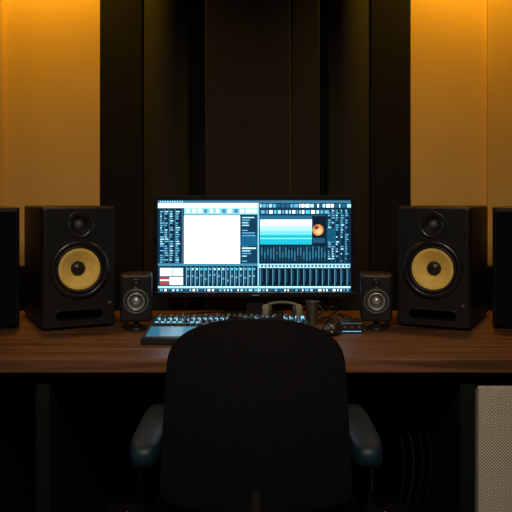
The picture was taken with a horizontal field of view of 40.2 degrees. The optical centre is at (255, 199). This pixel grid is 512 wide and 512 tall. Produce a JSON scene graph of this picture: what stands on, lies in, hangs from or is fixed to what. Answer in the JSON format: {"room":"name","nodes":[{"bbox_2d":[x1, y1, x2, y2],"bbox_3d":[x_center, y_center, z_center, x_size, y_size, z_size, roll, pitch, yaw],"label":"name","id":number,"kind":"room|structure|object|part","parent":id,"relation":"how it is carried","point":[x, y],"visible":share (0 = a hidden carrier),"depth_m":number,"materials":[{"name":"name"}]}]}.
{"room":"studio","nodes":[
{"label":"studio","id":0,"kind":"room"},
{"bbox_2d":[4,0,486,310],"bbox_3d":[0.000,-0.155,2.950,3.500,2.650,0.100,0,0,0],"label":"wall","id":1,"kind":"structure","parent":0,"point":[52,47],"depth_m":2.90,"materials":[{"name":"orange paint"}]},
{"bbox_2d":[0,0,3,205],"bbox_3d":[-1.395,-0.605,2.889,0.709,1.750,0.022,0,0,0],"label":"trim","id":2,"kind":"structure","parent":1,"relation":"attached to","point":[1,1],"depth_m":2.88,"materials":[{"name":"orange paint"}]},
{"bbox_2d":[20,265,23,310],"bbox_3d":[-1.193,0.720,2.875,1.114,0.900,0.050,0,0,0],"label":"trim","id":3,"kind":"structure","parent":1,"relation":"attached to","point":[21,266],"depth_m":2.85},
{"bbox_2d":[100,0,143,310],"bbox_3d":[-0.550,-0.155,2.877,0.178,2.650,0.045,0,0,0],"label":"panel board","id":4,"kind":"object","parent":1,"relation":"attached to","point":[121,21],"depth_m":2.85,"materials":[{"name":"black fabric"}]},
{"bbox_2d":[144,0,190,310],"bbox_3d":[-0.364,-0.155,2.857,0.190,2.650,0.085,0,0,0],"label":"panel column","id":5,"kind":"object","parent":1,"relation":"attached to","point":[167,23],"visible":0.49,"depth_m":2.83,"materials":[{"name":"black fabric"}]},
{"bbox_2d":[191,0,204,310],"bbox_3d":[-0.238,-0.155,2.885,0.060,2.650,0.030,0,0,0],"label":"panel recess","id":6,"kind":"object","parent":1,"relation":"attached to","point":[197,6],"depth_m":2.87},
{"bbox_2d":[205,0,289,310],"bbox_3d":[-0.034,-0.155,2.870,0.346,2.650,0.060,0,0,0],"label":"panel board","id":7,"kind":"object","parent":1,"relation":"attached to","point":[247,42],"visible":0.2,"depth_m":2.84,"materials":[{"name":"fabric"}]},
{"bbox_2d":[291,0,319,310],"bbox_3d":[0.203,-0.155,2.870,0.114,2.650,0.060,0,0,0],"label":"panel board","id":8,"kind":"object","parent":1,"relation":"attached to","point":[305,14],"visible":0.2,"depth_m":2.84,"materials":[{"name":"fabric"}]},
{"bbox_2d":[320,0,324,310],"bbox_3d":[0.273,-0.155,2.885,0.023,2.650,0.030,0,0,0],"label":"panel recess","id":9,"kind":"object","parent":1,"relation":"attached to","point":[322,2],"depth_m":2.87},
{"bbox_2d":[325,0,368,310],"bbox_3d":[0.375,-0.155,2.857,0.178,2.650,0.085,0,0,0],"label":"panel column","id":10,"kind":"object","parent":1,"relation":"attached to","point":[346,21],"visible":0.49,"depth_m":2.82,"materials":[{"name":"black fabric"}]},
{"bbox_2d":[369,0,410,310],"bbox_3d":[0.549,-0.155,2.877,0.167,2.650,0.045,0,0,0],"label":"panel board","id":11,"kind":"object","parent":1,"relation":"attached to","point":[389,20],"visible":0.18,"depth_m":2.85,"materials":[{"name":"fabric"}]},
{"bbox_2d":[488,265,491,310],"bbox_3d":[1.191,0.720,2.875,1.118,0.900,0.050,0,0,0],"label":"trim","id":12,"kind":"structure","parent":1,"relation":"attached to","point":[489,267],"depth_m":2.85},
{"bbox_2d":[487,0,511,265],"bbox_3d":[1.352,-0.605,2.889,0.796,1.750,0.022,0,0,0],"label":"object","id":13,"kind":"structure","parent":1,"relation":"attached to","point":[499,12],"depth_m":2.88,"materials":[{"name":"orange paint"}]},
{"bbox_3d":[0.000,1.220,0.450,3.700,0.100,5.100,0,0,0],"label":"floor","id":14,"kind":"structure","parent":0,"visible":0},
{"bbox_2d":[0,311,511,511],"bbox_3d":[0.000,0.795,2.255,2.900,0.750,0.810,0,0,0],"label":"wooden desk","id":15,"kind":"object","parent":14,"relation":"on","point":[95,385],"visible":0.51,"depth_m":2.11,"materials":[{"name":"brown wood"}]},
{"bbox_2d":[0,206,19,327],"bbox_3d":[-0.963,0.221,2.381,0.260,0.398,0.354,0,0,-26],"label":"loudspeaker","id":16,"kind":"object","parent":15,"relation":"on","point":[9,215],"visible":1,"depth_m":2.27,"materials":[{"name":"plastic"}]},
{"bbox_2d":[24,205,113,329],"bbox_3d":[-0.654,0.220,2.440,0.240,0.400,0.386,0,0,-26],"label":"loudspeaker","id":17,"kind":"object","parent":15,"relation":"on","point":[69,249],"visible":1,"depth_m":2.29,"materials":[{"name":"plastic"}]},
{"bbox_3d":[-0.580,0.815,2.250,0.040,0.711,0.700,0,0,0],"label":"leg panel","id":18,"kind":"part","parent":15,"relation":"part of","materials":[{"name":"black wood"}]},
{"bbox_2d":[120,271,151,330],"bbox_3d":[-0.392,0.329,2.296,0.102,0.182,0.106,0,0,-8],"label":"speaker","id":19,"kind":"object","parent":15,"relation":"on","point":[135,286],"visible":0.99,"depth_m":2.25},
{"bbox_2d":[141,314,308,344],"bbox_3d":[-0.085,0.396,2.165,0.500,0.048,0.270,0,0,0],"label":"mixing console","id":20,"kind":"object","parent":15,"relation":"on","point":[162,330],"visible":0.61,"depth_m":2.18,"materials":[{"name":"metal"},{"name":"plastic"}]},
{"bbox_3d":[-0.254,0.396,2.105,0.138,0.003,0.110,0,5,0],"label":"touch panel","id":21,"kind":"part","parent":20,"relation":"part of","materials":[{"name":"blue glass"}]},
{"bbox_2d":[152,301,351,324],"bbox_3d":[-0.026,0.388,2.477,0.734,0.063,0.260,0,0,5],"label":"cable","id":22,"kind":"object","parent":15,"relation":"on","point":[335,313],"visible":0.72,"depth_m":2.47,"materials":[{"name":"rubber"}]},
{"bbox_2d":[153,195,355,315],"bbox_3d":[-0.006,0.202,2.503,0.700,0.436,0.174,0,0,0],"label":"computer monitor","id":23,"kind":"object","parent":15,"relation":"on","point":[252,247],"visible":0.98,"depth_m":2.42,"materials":[{"name":"plastic"}]},
{"bbox_3d":[0.000,0.815,2.620,2.760,0.711,0.020,0,0,0],"label":"modesty panel","id":24,"kind":"part","parent":15,"relation":"part of","materials":[{"name":"black wood"}]},
{"bbox_2d":[262,301,302,315],"bbox_3d":[0.089,0.380,2.345,0.136,0.079,0.070,0,0,0],"label":"headphones","id":25,"kind":"object","parent":15,"relation":"on","point":[296,308],"visible":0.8,"depth_m":2.33,"materials":[{"name":"plastic"}]},
{"bbox_2d":[262,304,269,315],"bbox_3d":[0.034,0.385,2.345,0.026,0.070,0.070,0,0,0],"label":"ear cup","id":26,"kind":"object","parent":25,"relation":"on","point":[265,308],"depth_m":2.32,"materials":[{"name":"plastic"}]},
{"bbox_2d":[292,305,294,315],"bbox_3d":[0.125,0.385,2.345,0.008,0.064,0.064,0,0,0],"label":"cushion","id":27,"kind":"object","parent":25,"relation":"on","point":[293,307],"depth_m":2.32,"materials":[{"name":"leather"}]},
{"bbox_2d":[295,304,302,315],"bbox_3d":[0.144,0.385,2.345,0.026,0.070,0.070,0,0,0],"label":"ear cup","id":28,"kind":"object","parent":25,"relation":"on","point":[298,307],"depth_m":2.32,"materials":[{"name":"plastic"}]},
{"bbox_2d":[306,300,322,325],"bbox_3d":[0.193,0.380,2.357,0.053,0.080,0.043,0,0,34],"label":"metal cup","id":29,"kind":"object","parent":15,"relation":"on","point":[312,317],"visible":0.99,"depth_m":2.34,"materials":[{"name":"metal"}]},
{"bbox_2d":[321,323,339,334],"bbox_3d":[0.235,0.403,2.200,0.060,0.033,0.104,0,0,0],"label":"computer mouse","id":30,"kind":"object","parent":15,"relation":"on","point":[330,328],"visible":0.92,"depth_m":2.16,"materials":[{"name":"black plastic"}]},
{"bbox_2d":[337,318,362,332],"bbox_3d":[0.301,0.403,2.240,0.072,0.034,0.100,0,0,0],"label":"audio interface","id":31,"kind":"object","parent":15,"relation":"on","point":[345,324],"visible":0.94,"depth_m":2.20,"materials":[{"name":"metal"}]},
{"bbox_2d":[360,271,391,330],"bbox_3d":[0.394,0.329,2.296,0.102,0.182,0.106,0,0,8],"label":"speaker","id":32,"kind":"object","parent":15,"relation":"on","point":[375,286],"visible":1,"depth_m":2.25},
{"bbox_2d":[385,379,432,511],"bbox_3d":[0.471,0.814,2.242,0.154,0.707,0.221,0,0,0],"label":"cable","id":33,"kind":"object","parent":15,"relation":"hanging from","point":[387,380],"visible":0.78,"depth_m":2.15,"materials":[{"name":"black plastic"}]},
{"bbox_3d":[0.575,0.815,2.250,0.040,0.711,0.700,0,0,0],"label":"leg panel","id":34,"kind":"part","parent":15,"relation":"part of","materials":[{"name":"black wood"}]},
{"bbox_2d":[398,205,487,329],"bbox_3d":[0.654,0.220,2.440,0.240,0.400,0.386,0,0,26],"label":"loudspeaker","id":35,"kind":"object","parent":15,"relation":"on","point":[443,249],"visible":1,"depth_m":2.29,"materials":[{"name":"plastic"}]},
{"bbox_2d":[492,206,511,327],"bbox_3d":[0.963,0.221,2.381,0.260,0.398,0.354,0,0,27],"label":"loudspeaker","id":36,"kind":"object","parent":15,"relation":"on","point":[501,215],"visible":1,"depth_m":2.27,"materials":[{"name":"plastic"}]},
{"bbox_2d":[125,315,386,511],"bbox_3d":[-0.013,0.710,1.770,0.587,0.921,0.616,0,0,-3],"label":"office chair","id":37,"kind":"object","parent":14,"relation":"on","point":[255,415],"visible":1,"depth_m":1.49,"materials":[{"name":"fabric"}]},
{"bbox_3d":[-0.193,0.676,1.716,0.176,0.228,0.044,0,0,-20],"label":"arm post","id":38,"kind":"part","parent":37,"relation":"part of","materials":[{"name":"black plastic"}]},
{"bbox_3d":[0.000,0.720,1.780,0.470,0.080,0.450,0,0,0],"label":"seat","id":39,"kind":"part","parent":37,"relation":"part of","materials":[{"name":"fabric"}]},
{"bbox_3d":[0.193,0.676,1.716,0.176,0.228,0.044,0,0,20],"label":"arm post","id":40,"kind":"part","parent":37,"relation":"part of","materials":[{"name":"black plastic"}]},
{"bbox_2d":[475,379,511,511],"bbox_3d":[0.744,0.838,2.119,0.280,0.664,0.443,0,0,0],"label":"speaker","id":41,"kind":"object","parent":14,"relation":"on","point":[493,397],"visible":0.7,"depth_m":1.90,"materials":[{"name":"beige fabric"}]}
]}

